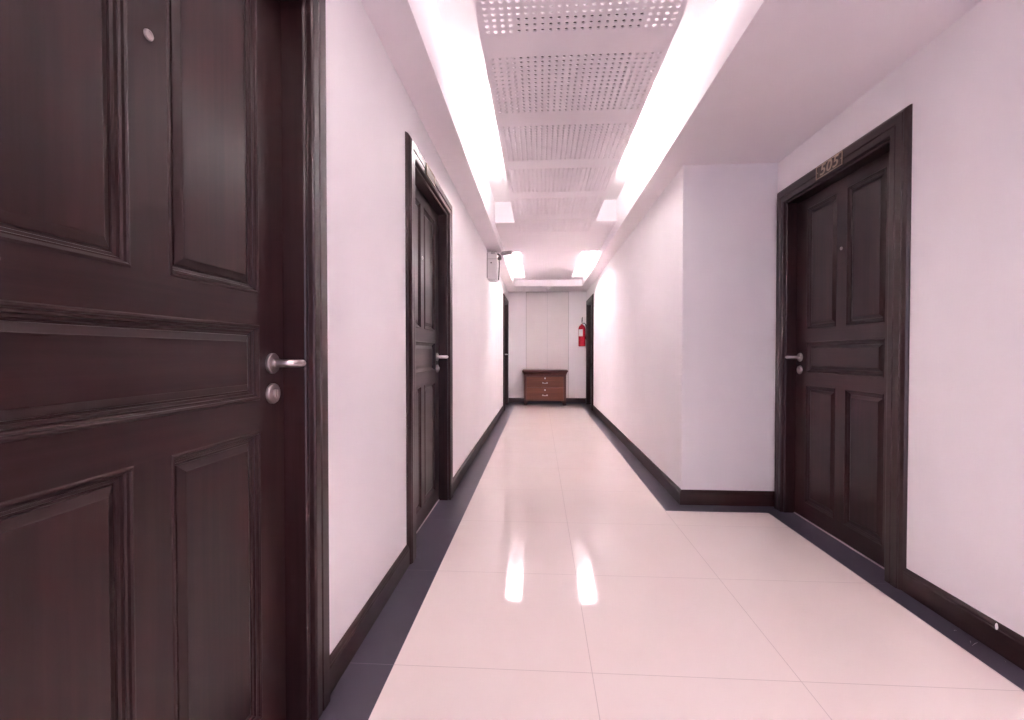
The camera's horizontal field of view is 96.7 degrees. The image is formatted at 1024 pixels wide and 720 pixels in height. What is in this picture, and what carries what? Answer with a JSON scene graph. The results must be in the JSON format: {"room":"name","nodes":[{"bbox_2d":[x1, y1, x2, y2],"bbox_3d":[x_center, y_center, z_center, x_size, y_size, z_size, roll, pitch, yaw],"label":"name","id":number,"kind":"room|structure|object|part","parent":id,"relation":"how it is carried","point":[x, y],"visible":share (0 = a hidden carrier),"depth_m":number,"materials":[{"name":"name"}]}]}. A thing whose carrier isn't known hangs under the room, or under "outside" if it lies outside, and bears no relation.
{"room":"apartment building corridor","nodes":[
{"label":"apartment building corridor","id":0,"kind":"room"},
{"bbox_2d":[326,0,507,653],"bbox_3d":[-0.541,-0.400,3.550,0.220,2.750,12.235,0,1,3],"label":"wall","id":1,"kind":"structure","parent":0,"point":[369,109],"depth_m":1.78,"materials":[{"name":"paint"}]},
{"bbox_2d":[0,0,329,719],"bbox_3d":[-0.646,-0.028,0.819,0.154,2.091,1.078,0,1,3],"label":"door","id":2,"kind":"structure","parent":1,"relation":"in","point":[164,479],"depth_m":0.84,"materials":[{"name":"brown wood"}]},
{"bbox_3d":[-0.680,-0.525,0.639,0.039,0.739,0.278,0,1,3],"label":"panel","id":3,"kind":"part","parent":2,"relation":"part of","materials":[{"name":"brown wood"}]},
{"bbox_3d":[-0.680,0.550,0.655,0.039,0.730,0.278,0,1,3],"label":"panel","id":4,"kind":"part","parent":2,"relation":"part of","materials":[{"name":"brown wood"}]},
{"bbox_3d":[-0.669,0.011,0.826,0.039,0.188,0.636,0,1,3],"label":"panel","id":5,"kind":"part","parent":2,"relation":"part of","materials":[{"name":"brown wood"}]},
{"bbox_3d":[-0.659,-0.531,0.996,0.039,0.739,0.278,0,1,3],"label":"panel","id":6,"kind":"part","parent":2,"relation":"part of","materials":[{"name":"brown wood"}]},
{"bbox_3d":[-0.659,0.544,1.013,0.039,0.730,0.278,0,1,3],"label":"panel","id":7,"kind":"part","parent":2,"relation":"part of","materials":[{"name":"brown wood"}]},
{"bbox_3d":[-0.590,0.009,1.207,0.067,0.020,0.053,0,1,3],"label":"lever handle","id":8,"kind":"part","parent":2,"relation":"part of","materials":[{"name":"silver metal"}]},
{"bbox_3d":[-0.646,-0.028,0.819,0.154,2.091,1.078,0,1,3],"label":"frame","id":9,"kind":"part","parent":2,"relation":"part of","materials":[{"name":"brown wood"}]},
{"bbox_2d":[330,405,503,693],"bbox_3d":[-0.430,0.927,3.464,0.015,0.100,12.035,0,1,3],"label":"baseboard","id":10,"kind":"structure","parent":1,"relation":"attached to","point":[345,650],"depth_m":1.74,"materials":[{"name":"brown wood"}]},
{"bbox_2d":[405,131,452,563],"bbox_3d":[-0.531,-0.058,2.736,0.154,2.091,1.078,0,1,3],"label":"door","id":11,"kind":"structure","parent":1,"relation":"in","point":[428,211],"depth_m":2.85,"materials":[{"name":"brown wood"}]},
{"bbox_3d":[-0.565,-0.555,2.551,0.039,0.739,0.278,0,1,3],"label":"panel","id":12,"kind":"part","parent":11,"relation":"part of","materials":[{"name":"brown wood"}]},
{"bbox_3d":[-0.565,0.521,2.568,0.039,0.730,0.278,0,1,3],"label":"panel","id":13,"kind":"part","parent":11,"relation":"part of","materials":[{"name":"brown wood"}]},
{"bbox_3d":[-0.555,-0.018,2.738,0.039,0.188,0.636,0,1,3],"label":"panel","id":14,"kind":"part","parent":11,"relation":"part of","materials":[{"name":"brown wood"}]},
{"bbox_3d":[-0.544,-0.560,2.909,0.039,0.739,0.278,0,1,3],"label":"panel","id":15,"kind":"part","parent":11,"relation":"part of","materials":[{"name":"brown wood"}]},
{"bbox_3d":[-0.544,0.515,2.925,0.039,0.730,0.278,0,1,3],"label":"panel","id":16,"kind":"part","parent":11,"relation":"part of","materials":[{"name":"brown wood"}]},
{"bbox_2d":[426,163,434,186],"bbox_3d":[-0.477,-1.045,2.578,0.039,0.062,0.200,0,1,3],"label":"number plate","id":17,"kind":"object","parent":11,"relation":"attached to","point":[429,173],"visible":0.8,"depth_m":2.57,"materials":[{"name":"brown metal"}]},
{"bbox_2d":[487,251,512,281],"bbox_3d":[-0.145,-1.166,5.663,0.318,0.358,0.282,0,1,3],"label":"emergency light","id":18,"kind":"object","parent":1,"relation":"attached to","point":[493,258],"visible":1,"depth_m":5.57,"materials":[{"name":"white plastic"}]},
{"bbox_2d":[503,293,508,410],"bbox_3d":[-0.177,-0.148,8.645,0.154,2.091,1.078,0,1,3],"label":"door","id":19,"kind":"structure","parent":1,"relation":"in","point":[505,301],"depth_m":9.07,"materials":[{"name":"brown wood"}]},
{"bbox_2d":[508,291,586,397],"bbox_3d":[0.733,-0.491,9.502,1.611,2.750,0.200,0,1,3],"label":"wall","id":20,"kind":"structure","parent":0,"point":[577,299],"depth_m":9.42,"materials":[{"name":"paint"}]},
{"bbox_2d":[526,292,568,397],"bbox_3d":[0.728,-0.311,9.398,0.880,2.194,0.014,0,1,3],"label":"door","id":21,"kind":"structure","parent":20,"relation":"in","point":[547,313],"depth_m":9.39,"materials":[{"name":"grey plastic"}]},
{"bbox_3d":[0.729,-0.311,9.403,0.880,2.194,0.003,0,1,3],"label":"frame","id":22,"kind":"part","parent":21,"relation":"part of","materials":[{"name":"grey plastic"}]},
{"bbox_2d":[509,398,585,402],"bbox_3d":[0.726,0.836,9.415,1.611,0.100,0.015,0,1,3],"label":"baseboard","id":23,"kind":"structure","parent":20,"relation":"attached to","point":[511,400],"depth_m":9.40,"materials":[{"name":"brown wood"}]},
{"bbox_2d":[578,317,585,345],"bbox_3d":[1.426,-0.571,9.272,0.148,0.587,0.152,-1,1,-41],"label":"fire extinguisher","id":24,"kind":"object","parent":20,"relation":"attached to","point":[581,330],"visible":0.97,"depth_m":9.22,"materials":[{"name":"red metal"}]},
{"bbox_2d":[435,0,716,264],"bbox_3d":[0.346,-1.706,2.969,1.277,0.120,11.220,0,1,3],"label":"ceiling light","id":25,"kind":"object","parent":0,"point":[458,17],"depth_m":2.67,"materials":[{"name":"paint"}]},
{"bbox_2d":[473,0,688,279],"bbox_3d":[0.346,-1.536,2.971,1.277,0.220,11.220,0,1,3],"label":"ceiling panel","id":26,"kind":"object","parent":25,"relation":"attached to","point":[572,69],"visible":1,"depth_m":2.53,"materials":[{"name":"paint"}]},
{"bbox_2d":[485,19,523,176],"bbox_3d":[0.001,-1.484,2.958,0.144,0.105,1.856,0,1,3],"label":"light","id":27,"kind":"object","parent":26,"relation":"on","point":[493,19],"visible":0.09,"depth_m":2.25,"materials":[{"name":"white ceramic"}]},
{"bbox_2d":[604,12,670,167],"bbox_3d":[0.679,-1.484,2.917,0.144,0.105,1.856,0,1,3],"label":"light","id":28,"kind":"object","parent":26,"relation":"on","point":[650,12],"visible":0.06,"depth_m":2.21,"materials":[{"name":"white ceramic"}]},
{"bbox_2d":[318,403,1023,719],"bbox_3d":[0.675,1.027,3.399,2.498,0.101,12.035,0,1,3],"label":"floor","id":29,"kind":"structure","parent":0,"point":[563,588],"depth_m":1.77,"materials":[{"name":"white tile"}]},
{"bbox_2d":[522,369,567,404],"bbox_3d":[0.662,0.544,9.165,0.898,0.690,0.442,0,1,3],"label":"dresser","id":30,"kind":"object","parent":29,"relation":"on","point":[539,384],"visible":1,"depth_m":8.98,"materials":[{"name":"brown wood"}]},
{"bbox_3d":[0.651,0.675,8.992,0.730,0.257,0.022,0,1,3],"label":"drawer","id":31,"kind":"part","parent":30,"relation":"part of","materials":[{"name":"brown wood"}]},
{"bbox_3d":[0.651,0.436,8.988,0.730,0.212,0.022,0,1,3],"label":"drawer","id":32,"kind":"part","parent":30,"relation":"part of","materials":[{"name":"brown wood"}]},
{"bbox_2d":[360,0,981,291],"bbox_3d":[0.681,-1.546,3.460,2.668,0.455,12.235,0,1,3],"label":"ceiling","id":33,"kind":"structure","parent":0,"point":[760,78],"depth_m":2.18,"materials":[{"name":"paint"}]},
{"bbox_2d":[587,163,777,490],"bbox_3d":[1.766,-0.442,6.292,0.837,2.750,6.485,0,1,3],"label":"wall","id":34,"kind":"structure","parent":0,"point":[685,308],"depth_m":3.08,"materials":[{"name":"paint"}]},
{"bbox_2d":[586,293,593,410],"bbox_3d":[1.540,-0.149,8.662,0.154,2.091,1.078,0,1,3],"label":"door","id":35,"kind":"structure","parent":34,"relation":"in","point":[590,302],"depth_m":9.09,"materials":[{"name":"brown wood"}]},
{"bbox_3d":[1.574,-0.651,8.832,0.039,0.739,0.278,0,1,3],"label":"panel","id":36,"kind":"part","parent":35,"relation":"part of","materials":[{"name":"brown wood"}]},
{"bbox_3d":[1.574,0.424,8.848,0.039,0.730,0.278,0,1,3],"label":"panel","id":37,"kind":"part","parent":35,"relation":"part of","materials":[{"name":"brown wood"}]},
{"bbox_2d":[593,405,680,503],"bbox_3d":[1.335,0.884,6.231,0.015,0.100,6.300,0,1,3],"label":"baseboard","id":38,"kind":"structure","parent":34,"relation":"attached to","point":[660,476],"depth_m":4.08,"materials":[{"name":"brown wood"}]},
{"bbox_2d":[680,490,773,506],"bbox_3d":[1.455,0.933,3.076,0.632,0.100,0.015,0,1,3],"label":"baseboard","id":39,"kind":"structure","parent":34,"relation":"attached to","point":[687,497],"depth_m":3.07,"materials":[{"name":"brown wood"}]},
{"bbox_2d":[778,0,1023,636],"bbox_3d":[1.708,-0.348,0.168,0.220,2.750,5.750,0,1,3],"label":"wall","id":40,"kind":"structure","parent":0,"point":[965,87],"depth_m":1.68,"materials":[{"name":"paint"}]},
{"bbox_2d":[774,104,912,590],"bbox_3d":[1.788,-0.054,2.487,0.154,2.091,1.078,0,1,3],"label":"door","id":41,"kind":"structure","parent":40,"relation":"in","point":[843,255],"depth_m":2.41,"materials":[{"name":"brown wood"}]},
{"bbox_3d":[1.779,-0.017,2.886,0.067,0.020,0.053,0,1,3],"label":"lever handle","id":42,"kind":"part","parent":41,"relation":"part of","materials":[{"name":"silver metal"}]},
{"bbox_3d":[1.822,0.519,2.673,0.039,0.730,0.278,0,1,3],"label":"panel","id":43,"kind":"part","parent":41,"relation":"part of","materials":[{"name":"brown wood"}]},
{"bbox_3d":[1.822,-0.556,2.656,0.039,0.739,0.278,0,1,3],"label":"panel","id":44,"kind":"part","parent":41,"relation":"part of","materials":[{"name":"brown wood"}]},
{"bbox_2d":[816,150,842,179],"bbox_3d":[1.724,-1.045,2.450,0.039,0.070,0.222,0,1,3],"label":"number plate","id":45,"kind":"object","parent":41,"relation":"attached to","point":[835,161],"visible":0.99,"depth_m":2.44,"materials":[{"name":"brown metal"}]},
{"bbox_3d":[1.812,-0.014,2.486,0.039,0.188,0.636,0,1,3],"label":"panel","id":46,"kind":"part","parent":41,"relation":"part of","materials":[{"name":"brown wood"}]},
{"bbox_3d":[1.801,0.524,2.316,0.039,0.730,0.278,0,1,3],"label":"panel","id":47,"kind":"part","parent":41,"relation":"part of","materials":[{"name":"brown wood"}]},
{"bbox_3d":[1.801,-0.551,2.299,0.039,0.739,0.278,0,1,3],"label":"panel","id":48,"kind":"part","parent":41,"relation":"part of","materials":[{"name":"brown wood"}]},
{"bbox_2d":[903,568,1023,669],"bbox_3d":[1.558,0.985,-0.353,0.016,0.102,4.651,0,1,3],"label":"baseboard","id":49,"kind":"structure","parent":40,"relation":"attached to","point":[1004,641],"depth_m":1.67,"materials":[{"name":"brown wood"}]}
]}

